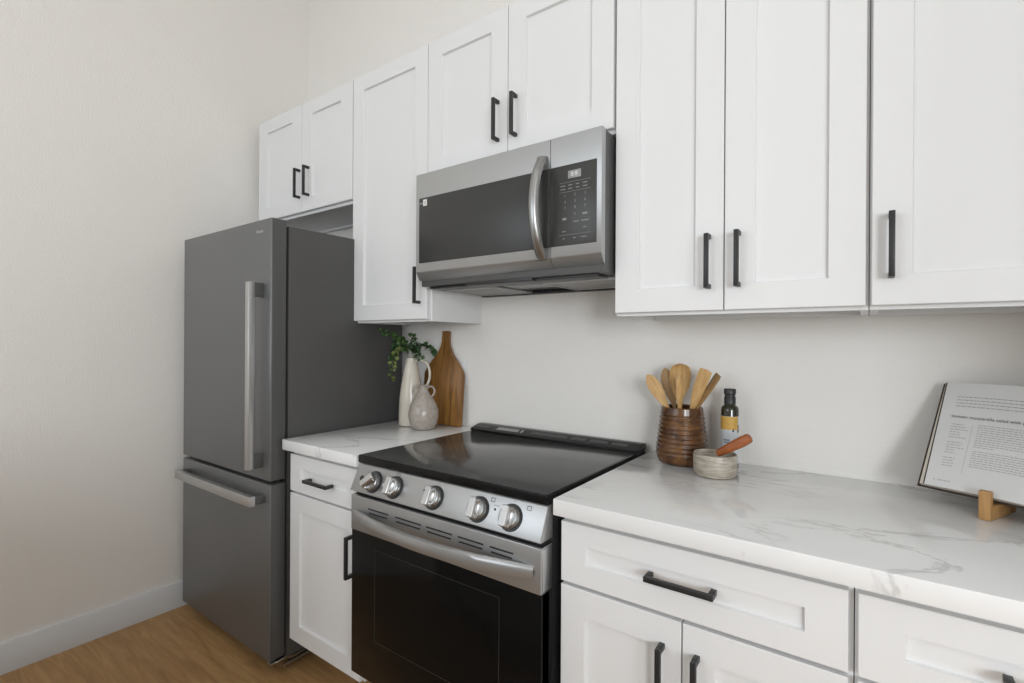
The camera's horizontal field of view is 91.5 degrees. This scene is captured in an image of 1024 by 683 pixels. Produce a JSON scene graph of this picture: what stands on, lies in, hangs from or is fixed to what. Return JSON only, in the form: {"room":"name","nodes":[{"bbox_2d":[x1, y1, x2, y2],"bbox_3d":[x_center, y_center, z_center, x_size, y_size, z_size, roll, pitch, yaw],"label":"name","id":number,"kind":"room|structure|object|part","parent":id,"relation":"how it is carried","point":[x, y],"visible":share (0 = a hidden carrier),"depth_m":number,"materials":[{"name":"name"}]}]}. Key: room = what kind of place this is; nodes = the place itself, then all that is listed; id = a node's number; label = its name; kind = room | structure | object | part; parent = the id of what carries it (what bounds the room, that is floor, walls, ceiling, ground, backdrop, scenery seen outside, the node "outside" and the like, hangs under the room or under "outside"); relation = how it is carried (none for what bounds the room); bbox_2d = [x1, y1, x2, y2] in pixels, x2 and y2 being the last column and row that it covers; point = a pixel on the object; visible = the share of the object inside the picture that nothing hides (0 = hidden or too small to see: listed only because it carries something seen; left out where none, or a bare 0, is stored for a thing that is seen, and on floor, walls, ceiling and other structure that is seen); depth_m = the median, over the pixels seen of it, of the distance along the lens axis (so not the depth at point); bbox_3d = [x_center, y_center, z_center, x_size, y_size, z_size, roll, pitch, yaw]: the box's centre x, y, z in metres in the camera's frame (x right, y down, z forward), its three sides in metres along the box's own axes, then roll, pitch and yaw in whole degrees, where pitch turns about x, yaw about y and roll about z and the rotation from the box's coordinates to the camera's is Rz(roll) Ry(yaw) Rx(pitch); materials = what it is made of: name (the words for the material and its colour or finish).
{"room":"kitchen","nodes":[
{"label":"kitchen","id":0,"kind":"room"},
{"bbox_2d":[0,0,308,642],"bbox_3d":[-2.430,-0.471,1.375,0.120,3.500,4.000,0,0,36],"label":"wall","id":1,"kind":"structure","parent":0,"point":[129,129],"depth_m":2.19,"materials":[{"name":"white paint"}]},
{"bbox_2d":[0,580,186,675],"bbox_3d":[-2.385,1.220,1.335,0.016,0.119,3.999,0,0,36],"label":"baseboard","id":2,"kind":"structure","parent":1,"relation":"attached to","point":[32,647],"depth_m":2.12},
{"bbox_2d":[0,604,370,682],"bbox_3d":[-0.059,1.343,-0.333,5.982,0.100,4.240,0,0,36],"label":"floor","id":3,"kind":"structure","parent":0,"point":[178,645],"depth_m":2.00,"materials":[{"name":"brown wood"}]},
{"bbox_2d":[175,217,401,666],"bbox_3d":[-1.051,0.408,2.348,0.767,1.757,0.715,0,0,36],"label":"refrigerator","id":4,"kind":"object","parent":3,"relation":"on","point":[275,350],"visible":0.77,"depth_m":2.04,"materials":[{"name":"grey paint"}]},
{"bbox_3d":[-1.242,0.599,2.058,0.666,0.037,0.022,0,0,36],"label":"handle","id":5,"kind":"part","parent":4,"relation":"part of","materials":[{"name":"silver metal"}]},
{"bbox_3d":[-1.226,0.878,2.110,0.766,0.670,0.006,0,0,36],"label":"panel","id":6,"kind":"part","parent":4,"relation":"part of","materials":[{"name":"silver metal"}]},
{"bbox_3d":[-1.221,0.029,2.109,0.766,1.001,0.006,0,0,36],"label":"panel","id":7,"kind":"part","parent":4,"relation":"part of","materials":[{"name":"silver metal"}]},
{"bbox_3d":[-1.209,0.878,2.134,0.766,0.670,0.057,0,0,36],"label":"freezer drawer","id":8,"kind":"part","parent":4,"relation":"part of","materials":[{"name":"grey paint"}]},
{"bbox_3d":[-0.990,0.129,1.880,0.026,0.709,0.024,0,0,36],"label":"handle","id":9,"kind":"part","parent":4,"relation":"part of","materials":[{"name":"silver metal"}]},
{"bbox_3d":[-0.974,0.456,1.905,0.020,0.054,0.038,0,0,36],"label":"handle post","id":10,"kind":"part","parent":4,"relation":"part of","materials":[{"name":"grey metal"}]},
{"bbox_3d":[-0.970,-0.197,1.904,0.020,0.054,0.038,0,0,36],"label":"handle post","id":11,"kind":"part","parent":4,"relation":"part of","materials":[{"name":"grey metal"}]},
{"bbox_3d":[-0.962,0.600,1.895,0.022,0.031,0.040,0,0,36],"label":"handle post","id":12,"kind":"part","parent":4,"relation":"part of","materials":[{"name":"grey metal"}]},
{"bbox_3d":[-1.204,0.029,2.133,0.766,1.001,0.057,0,0,36],"label":"door","id":13,"kind":"part","parent":4,"relation":"part of","materials":[{"name":"grey paint"}]},
{"bbox_2d":[290,453,366,681],"bbox_3d":[-0.504,0.853,2.034,0.429,0.874,0.673,0,0,36],"label":"base cabinet","id":14,"kind":"object","parent":3,"relation":"on","point":[321,495],"visible":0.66,"depth_m":1.80,"materials":[{"name":"white paint"}]},
{"bbox_3d":[-0.694,0.508,1.779,0.142,0.011,0.034,0,0,36],"label":"handle","id":15,"kind":"part","parent":14,"relation":"part of","materials":[{"name":"black metal"}]},
{"bbox_3d":[-0.672,0.500,1.796,0.423,0.140,0.020,0,0,36],"label":"drawer","id":16,"kind":"part","parent":14,"relation":"part of","materials":[{"name":"white paint"}]},
{"bbox_3d":[-0.548,0.724,1.673,0.011,0.142,0.034,0,0,36],"label":"handle","id":17,"kind":"part","parent":14,"relation":"part of","materials":[{"name":"black metal"}]},
{"bbox_2d":[282,420,471,466],"bbox_3d":[-0.503,0.395,2.042,0.449,0.040,0.661,0,0,36],"label":"countertop","id":18,"kind":"structure","parent":14,"relation":"on","point":[344,446],"depth_m":1.90,"materials":[{"name":"stone"}]},
{"bbox_2d":[399,353,430,425],"bbox_3d":[-0.448,0.214,2.251,0.111,0.322,0.137,0,0,-41],"label":"jug","id":19,"kind":"object","parent":18,"relation":"on","point":[411,376],"visible":0.8,"depth_m":2.23,"materials":[{"name":"beige ceramic"}]},
{"bbox_2d":[378,328,400,340],"bbox_3d":[-0.530,0.127,2.266,0.152,0.376,0.044,0,0,4],"label":"greenery sprig","id":20,"kind":"object","parent":19,"relation":"in","point":[393,333],"visible":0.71,"depth_m":2.26,"materials":[{"name":"green plant"}]},
{"bbox_2d":[388,346,405,381],"bbox_3d":[-0.512,0.169,2.260,0.107,0.293,0.043,0,0,20],"label":"greenery sprig","id":21,"kind":"object","parent":19,"relation":"in","point":[397,349],"visible":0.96,"depth_m":2.27,"materials":[{"name":"green plant"}]},
{"bbox_2d":[388,336,408,361],"bbox_3d":[-0.509,0.145,2.262,0.105,0.340,0.046,0,0,19],"label":"greenery sprig","id":22,"kind":"object","parent":19,"relation":"in","point":[393,346],"visible":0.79,"depth_m":2.26,"materials":[{"name":"green plant"}]},
{"bbox_2d":[392,336,409,353],"bbox_3d":[-0.495,0.146,2.242,0.081,0.340,0.046,0,0,-1],"label":"greenery sprig","id":23,"kind":"object","parent":19,"relation":"in","point":[404,342],"visible":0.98,"depth_m":2.23,"materials":[{"name":"green plant"}]},
{"bbox_2d":[408,333,417,350],"bbox_3d":[-0.454,0.138,2.268,0.054,0.355,0.047,0,0,36],"label":"greenery sprig","id":24,"kind":"object","parent":19,"relation":"in","point":[411,344],"visible":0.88,"depth_m":2.27,"materials":[{"name":"green plant"}]},
{"bbox_2d":[410,346,424,360],"bbox_3d":[-0.429,0.168,2.224,0.042,0.295,0.097,0,0,-42],"label":"greenery sprig","id":25,"kind":"object","parent":19,"relation":"in","point":[416,350],"visible":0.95,"depth_m":2.21,"materials":[{"name":"green plant"}]},
{"bbox_3d":[-0.402,0.145,2.245,0.080,0.135,0.012,0,0,16],"label":"handle","id":26,"kind":"part","parent":19,"relation":"part of","materials":[{"name":"beige ceramic"}]},
{"bbox_2d":[413,341,436,355],"bbox_3d":[-0.397,0.158,2.224,0.144,0.316,0.046,0,0,31],"label":"greenery sprig","id":27,"kind":"object","parent":19,"relation":"in","point":[433,351],"visible":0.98,"depth_m":2.21,"materials":[{"name":"green plant"}]},
{"bbox_2d":[408,385,438,430],"bbox_3d":[-0.380,0.281,2.141,0.129,0.188,0.129,0,0,4],"label":"vase","id":28,"kind":"object","parent":18,"relation":"on","point":[423,413],"visible":1,"depth_m":2.10,"materials":[{"name":"ceramic"}]},
{"bbox_3d":[-0.414,0.214,2.143,0.034,0.052,0.009,0,0,4],"label":"handle","id":29,"kind":"part","parent":28,"relation":"part of","materials":[{"name":"ceramic"}]},
{"bbox_3d":[-0.345,0.214,2.139,0.034,0.052,0.009,0,0,4],"label":"handle","id":30,"kind":"part","parent":28,"relation":"part of","materials":[{"name":"ceramic"}]},
{"bbox_2d":[424,331,464,426],"bbox_3d":[-0.310,0.164,2.276,0.237,0.425,0.050,0,0,36],"label":"cutting board","id":31,"kind":"object","parent":18,"relation":"on","point":[447,374],"visible":0.94,"depth_m":2.25,"materials":[{"name":"brown wood"}]},
{"bbox_2d":[350,422,645,682],"bbox_3d":[-0.048,0.822,1.652,0.736,0.942,0.741,0,0,36],"label":"range","id":32,"kind":"object","parent":3,"relation":"on","point":[456,538],"visible":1,"depth_m":1.40,"materials":[{"name":"black glass"}]},
{"bbox_3d":[-0.440,0.438,1.560,0.059,0.058,0.038,0,0,36],"label":"knob","id":33,"kind":"part","parent":32,"relation":"part of","materials":[{"name":"silver metal"}]},
{"bbox_3d":[-0.362,0.439,1.504,0.059,0.058,0.038,0,0,36],"label":"knob","id":34,"kind":"part","parent":32,"relation":"part of","materials":[{"name":"silver metal"}]},
{"bbox_3d":[-0.227,0.439,1.407,0.059,0.058,0.038,0,0,36],"label":"knob","id":35,"kind":"part","parent":32,"relation":"part of","materials":[{"name":"silver metal"}]},
{"bbox_3d":[-0.243,0.555,1.379,0.690,0.038,0.070,0,0,36],"label":"handle","id":36,"kind":"part","parent":32,"relation":"part of","materials":[{"name":"silver metal"}]},
{"bbox_3d":[-0.215,0.839,1.421,0.726,0.462,0.038,0,0,36],"label":"door glass","id":37,"kind":"part","parent":32,"relation":"part of","materials":[{"name":"black glass"}]},
{"bbox_3d":[-0.211,0.441,1.424,0.726,0.084,0.059,0,0,36],"label":"control panel","id":38,"kind":"part","parent":32,"relation":"part of","materials":[{"name":"silver metal"}]},
{"bbox_3d":[-0.209,0.782,1.428,0.726,0.575,0.048,0,0,36],"label":"oven door","id":39,"kind":"part","parent":32,"relation":"part of","materials":[{"name":"black glass"}]},
{"bbox_3d":[-0.094,0.440,1.312,0.059,0.058,0.038,0,0,36],"label":"knob","id":40,"kind":"part","parent":32,"relation":"part of","materials":[{"name":"silver metal"}]},
{"bbox_2d":[358,430,644,505],"bbox_3d":[-0.020,0.386,1.688,0.729,0.025,0.648,0,0,36],"label":"cooktop","id":41,"kind":"object","parent":32,"relation":"in","point":[522,468],"depth_m":1.55,"materials":[{"name":"black glass"}]},
{"bbox_3d":[-0.016,0.357,2.020,0.105,0.007,0.021,0,0,36],"label":"vent plate","id":42,"kind":"part","parent":32,"relation":"part of","materials":[{"name":"silver metal"}]},
{"bbox_3d":[-0.008,0.441,1.250,0.059,0.058,0.038,0,0,36],"label":"knob","id":43,"kind":"part","parent":32,"relation":"part of","materials":[{"name":"silver metal"}]},
{"bbox_3d":[0.086,0.553,1.214,0.002,0.101,0.042,0,0,36],"label":"plate","id":44,"kind":"part","parent":32,"relation":"part of","materials":[{"name":"silver metal"}]},
{"bbox_2d":[561,518,854,682],"bbox_3d":[0.532,0.859,1.290,0.590,0.874,0.673,0,0,36],"label":"base cabinet","id":45,"kind":"object","parent":3,"relation":"on","point":[635,608],"visible":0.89,"depth_m":1.04,"materials":[{"name":"white paint"}]},
{"bbox_3d":[0.241,0.867,1.139,0.290,0.554,0.020,0,0,36],"label":"door","id":46,"kind":"part","parent":45,"relation":"part of","materials":[{"name":"white paint"}]},
{"bbox_3d":[0.312,0.717,1.055,0.011,0.142,0.034,0,0,36],"label":"handle","id":47,"kind":"part","parent":45,"relation":"part of","materials":[{"name":"black metal"}]},
{"bbox_3d":[0.346,0.506,1.032,0.142,0.011,0.034,0,0,36],"label":"handle","id":48,"kind":"part","parent":45,"relation":"part of","materials":[{"name":"black metal"}]},
{"bbox_3d":[0.371,0.717,1.013,0.011,0.142,0.034,0,0,36],"label":"handle","id":49,"kind":"part","parent":45,"relation":"part of","materials":[{"name":"black metal"}]},
{"bbox_3d":[0.478,0.869,0.969,0.288,0.554,0.020,0,0,36],"label":"door","id":50,"kind":"part","parent":45,"relation":"part of","materials":[{"name":"white paint"}]},
{"bbox_2d":[553,451,1023,627],"bbox_3d":[0.805,0.403,1.103,1.266,0.040,0.661,0,0,36],"label":"countertop","id":51,"kind":"structure","parent":45,"relation":"on","point":[931,547],"depth_m":1.04,"materials":[{"name":"stone"}]},
{"bbox_2d":[656,404,707,466],"bbox_3d":[0.537,0.293,1.576,0.158,0.176,0.158,0,0,36],"label":"utensil crock","id":52,"kind":"object","parent":51,"relation":"on","point":[681,432],"visible":0.85,"depth_m":1.52,"materials":[{"name":"brown wood"}]},
{"bbox_2d":[646,374,669,407],"bbox_3d":[0.509,0.232,1.595,0.157,0.251,0.016,0,0,21],"label":"wooden spoon","id":53,"kind":"object","parent":52,"relation":"in","point":[653,384],"visible":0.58,"depth_m":1.61,"materials":[{"name":"brown wood"}]},
{"bbox_2d":[661,368,675,407],"bbox_3d":[0.528,0.226,1.616,0.091,0.278,0.016,0,0,41],"label":"wooden spoon","id":54,"kind":"object","parent":52,"relation":"in","point":[665,374],"visible":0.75,"depth_m":1.63,"materials":[{"name":"brown wood"}]},
{"bbox_2d":[669,364,690,407],"bbox_3d":[0.543,0.218,1.616,0.063,0.292,0.032,0,0,-4],"label":"wooden spoon","id":55,"kind":"object","parent":52,"relation":"in","point":[683,370],"visible":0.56,"depth_m":1.62,"materials":[{"name":"brown wood"}]},
{"bbox_2d":[676,374,683,408],"bbox_3d":[0.526,0.233,1.559,0.018,0.262,0.038,0,0,37],"label":"wooden spoon","id":56,"kind":"object","parent":52,"relation":"in","point":[679,384],"visible":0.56,"depth_m":1.55,"materials":[{"name":"brown wood"}]},
{"bbox_2d":[690,368,711,408],"bbox_3d":[0.560,0.223,1.555,0.116,0.285,0.019,0,0,39],"label":"wooden spatula","id":57,"kind":"object","parent":52,"relation":"in","point":[703,376],"visible":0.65,"depth_m":1.54,"materials":[{"name":"brown wood"}]},
{"bbox_2d":[695,373,720,408],"bbox_3d":[0.572,0.224,1.559,0.160,0.258,0.030,0,0,36],"label":"wooden spatula","id":58,"kind":"object","parent":52,"relation":"in","point":[716,377],"visible":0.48,"depth_m":1.53,"materials":[{"name":"brown wood"}]},
{"bbox_2d":[693,449,737,478],"bbox_3d":[0.581,0.350,1.427,0.118,0.062,0.118,0,0,36],"label":"stone bowl","id":59,"kind":"object","parent":51,"relation":"on","point":[706,463],"visible":0.92,"depth_m":1.38,"materials":[{"name":"stone"}]},
{"bbox_2d":[716,434,752,455],"bbox_3d":[0.622,0.291,1.396,0.096,0.073,0.030,0,0,41],"label":"pestle","id":60,"kind":"object","parent":59,"relation":"on","point":[744,440],"visible":1,"depth_m":1.38,"materials":[{"name":"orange wood"}]},
{"bbox_2d":[721,388,738,468],"bbox_3d":[0.657,0.262,1.504,0.052,0.240,0.051,0,0,36],"label":"oil bottle","id":61,"kind":"object","parent":51,"relation":"on","point":[729,410],"visible":0.79,"depth_m":1.49,"materials":[{"name":"black glass"}]},
{"bbox_2d":[978,489,1015,520],"bbox_3d":[1.118,0.302,1.046,0.154,0.165,0.176,0,0,-28],"label":"cookbook stand","id":62,"kind":"object","parent":51,"relation":"on","point":[988,510],"visible":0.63,"depth_m":1.07,"materials":[{"name":"brown wood"}]},
{"bbox_2d":[917,382,1023,508],"bbox_3d":[1.135,0.227,1.057,0.150,0.250,0.412,0,0,-28],"label":"cookbook","id":63,"kind":"object","parent":62,"relation":"on","point":[976,442],"visible":1,"depth_m":1.15,"materials":[{"name":"paper"}]},
{"bbox_2d":[854,588,1023,682],"bbox_3d":[0.980,0.862,0.969,0.508,0.874,0.673,0,0,36],"label":"base cabinet","id":64,"kind":"object","parent":3,"relation":"on","point":[897,640],"visible":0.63,"depth_m":0.82,"materials":[{"name":"white paint"}]},
{"bbox_3d":[0.809,0.728,0.732,0.498,0.269,0.020,0,0,36],"label":"drawer","id":65,"kind":"part","parent":64,"relation":"part of","materials":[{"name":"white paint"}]},
{"bbox_3d":[0.798,0.514,0.707,0.142,0.011,0.034,0,0,36],"label":"handle","id":66,"kind":"part","parent":64,"relation":"part of","materials":[{"name":"black metal"}]},
{"bbox_2d":[309,0,1023,489],"bbox_3d":[1.152,-0.451,1.339,5.982,3.500,0.120,0,0,36],"label":"wall","id":67,"kind":"structure","parent":0,"point":[855,397],"depth_m":1.64,"materials":[{"name":"white paint"}]},
{"bbox_2d":[259,80,353,232],"bbox_3d":[-0.947,-0.889,2.553,0.806,0.542,0.357,0,0,36],"label":"upper cabinet","id":68,"kind":"object","parent":67,"relation":"attached to","point":[306,151],"visible":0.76,"depth_m":2.41,"materials":[{"name":"white paint"}]},
{"bbox_3d":[-1.186,-0.895,2.558,0.400,0.526,0.020,0,0,36],"label":"door","id":69,"kind":"part","parent":68,"relation":"part of","materials":[{"name":"white paint"}]},
{"bbox_3d":[-1.049,-0.770,2.426,0.011,0.142,0.034,0,0,36],"label":"handle","id":70,"kind":"part","parent":68,"relation":"part of","materials":[{"name":"black metal"}]},
{"bbox_3d":[-0.986,-0.769,2.381,0.011,0.142,0.034,0,0,36],"label":"handle","id":71,"kind":"part","parent":68,"relation":"part of","materials":[{"name":"black metal"}]},
{"bbox_3d":[-0.860,-0.893,2.324,0.394,0.526,0.020,0,0,36],"label":"door","id":72,"kind":"part","parent":68,"relation":"part of","materials":[{"name":"white paint"}]},
{"bbox_2d":[353,44,480,324],"bbox_3d":[-0.427,-0.618,2.179,0.472,1.077,0.357,0,0,36],"label":"upper cabinet","id":73,"kind":"object","parent":67,"relation":"attached to","point":[390,133],"visible":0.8,"depth_m":2.07,"materials":[{"name":"white paint"}]},
{"bbox_3d":[-0.509,-0.622,2.071,0.459,1.065,0.020,0,0,36],"label":"door","id":74,"kind":"part","parent":73,"relation":"part of","materials":[{"name":"white paint"}]},
{"bbox_3d":[-0.371,-0.219,1.938,0.011,0.142,0.034,0,0,36],"label":"handle","id":75,"kind":"part","parent":73,"relation":"part of","materials":[{"name":"black metal"}]},
{"bbox_2d":[457,358,466,384],"bbox_3d":[-0.233,0.136,2.252,0.074,0.118,0.008,0,0,36],"label":"wall outlet","id":76,"kind":"object","parent":67,"relation":"attached to","point":[463,362],"visible":0.3,"depth_m":2.23,"materials":[{"name":"white plastic"}]},
{"bbox_2d":[428,0,616,171],"bbox_3d":[0.074,-0.889,1.820,0.774,0.528,0.357,0,0,36],"label":"upper cabinet","id":77,"kind":"object","parent":67,"relation":"attached to","point":[523,73],"visible":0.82,"depth_m":1.67,"materials":[{"name":"white paint"}]},
{"bbox_3d":[-0.164,-0.895,1.825,0.380,0.514,0.020,0,0,36],"label":"door","id":78,"kind":"part","parent":77,"relation":"part of","materials":[{"name":"white paint"}]},
{"bbox_3d":[-0.058,-0.763,1.715,0.011,0.142,0.034,0,0,36],"label":"handle","id":79,"kind":"part","parent":77,"relation":"part of","materials":[{"name":"black metal"}]},
{"bbox_3d":[0.004,-0.762,1.671,0.011,0.142,0.034,0,0,36],"label":"handle","id":80,"kind":"part","parent":77,"relation":"part of","materials":[{"name":"black metal"}]},
{"bbox_2d":[416,125,615,297],"bbox_3d":[0.044,-0.404,1.775,0.756,0.430,0.461,0,0,36],"label":"microwave","id":81,"kind":"object","parent":77,"relation":"attached to","point":[539,218],"visible":0.95,"depth_m":1.60,"materials":[{"name":"grey paint"}]},
{"bbox_3d":[-0.114,-0.423,1.702,0.584,0.394,0.024,0,0,36],"label":"door","id":82,"kind":"part","parent":81,"relation":"part of","materials":[{"name":"silver metal"}]},
{"bbox_3d":[-0.093,-0.200,1.968,0.259,0.011,0.244,0,0,36],"label":"filter frame","id":83,"kind":"part","parent":81,"relation":"part of","materials":[{"name":"silver metal"}]},
{"bbox_3d":[0.076,-0.409,1.510,0.033,0.319,0.069,0,0,36],"label":"handle","id":84,"kind":"part","parent":81,"relation":"part of","materials":[{"name":"silver metal"}]},
{"bbox_3d":[0.168,-0.196,1.950,0.716,0.015,0.026,0,0,36],"label":"rail","id":85,"kind":"part","parent":81,"relation":"part of","materials":[{"name":"black plastic"}]},
{"bbox_3d":[0.194,-0.421,1.481,0.170,0.394,0.024,0,0,36],"label":"control panel","id":86,"kind":"part","parent":81,"relation":"part of","materials":[{"name":"silver metal"}]},
{"bbox_3d":[0.278,-0.197,1.701,0.264,0.011,0.244,0,0,36],"label":"filter frame","id":87,"kind":"part","parent":81,"relation":"part of","materials":[{"name":"silver metal"}]},
{"bbox_3d":[0.150,-0.893,1.600,0.387,0.514,0.020,0,0,36],"label":"door","id":88,"kind":"part","parent":77,"relation":"part of","materials":[{"name":"white paint"}]},
{"bbox_2d":[615,0,870,319],"bbox_3d":[0.638,-0.612,1.414,0.613,1.077,0.357,0,0,36],"label":"upper cabinet","id":89,"kind":"object","parent":67,"relation":"attached to","point":[743,126],"visible":1,"depth_m":1.27,"materials":[{"name":"white paint"}]},
{"bbox_3d":[0.435,-0.616,1.393,0.302,1.065,0.020,0,0,36],"label":"door","id":90,"kind":"part","parent":89,"relation":"part of","materials":[{"name":"white paint"}]},
{"bbox_3d":[0.511,-0.210,1.305,0.011,0.142,0.034,0,0,36],"label":"handle","id":91,"kind":"part","parent":89,"relation":"part of","materials":[{"name":"black metal"}]},
{"bbox_3d":[0.570,-0.211,1.262,0.011,0.142,0.034,0,0,36],"label":"handle","id":92,"kind":"part","parent":89,"relation":"part of","materials":[{"name":"black metal"}]},
{"bbox_3d":[0.682,-0.614,1.216,0.300,1.065,0.020,0,0,36],"label":"door","id":93,"kind":"part","parent":89,"relation":"part of","materials":[{"name":"white paint"}]},
{"bbox_2d":[869,0,1023,315],"bbox_3d":[1.150,-0.609,1.046,0.644,1.077,0.357,0,0,36],"label":"upper cabinet","id":94,"kind":"object","parent":67,"relation":"attached to","point":[947,126],"visible":1,"depth_m":1.05,"materials":[{"name":"white paint"}]},
{"bbox_3d":[0.823,-0.210,1.081,0.011,0.142,0.034,0,0,36],"label":"handle","id":95,"kind":"part","parent":94,"relation":"part of","materials":[{"name":"black metal"}]}
]}

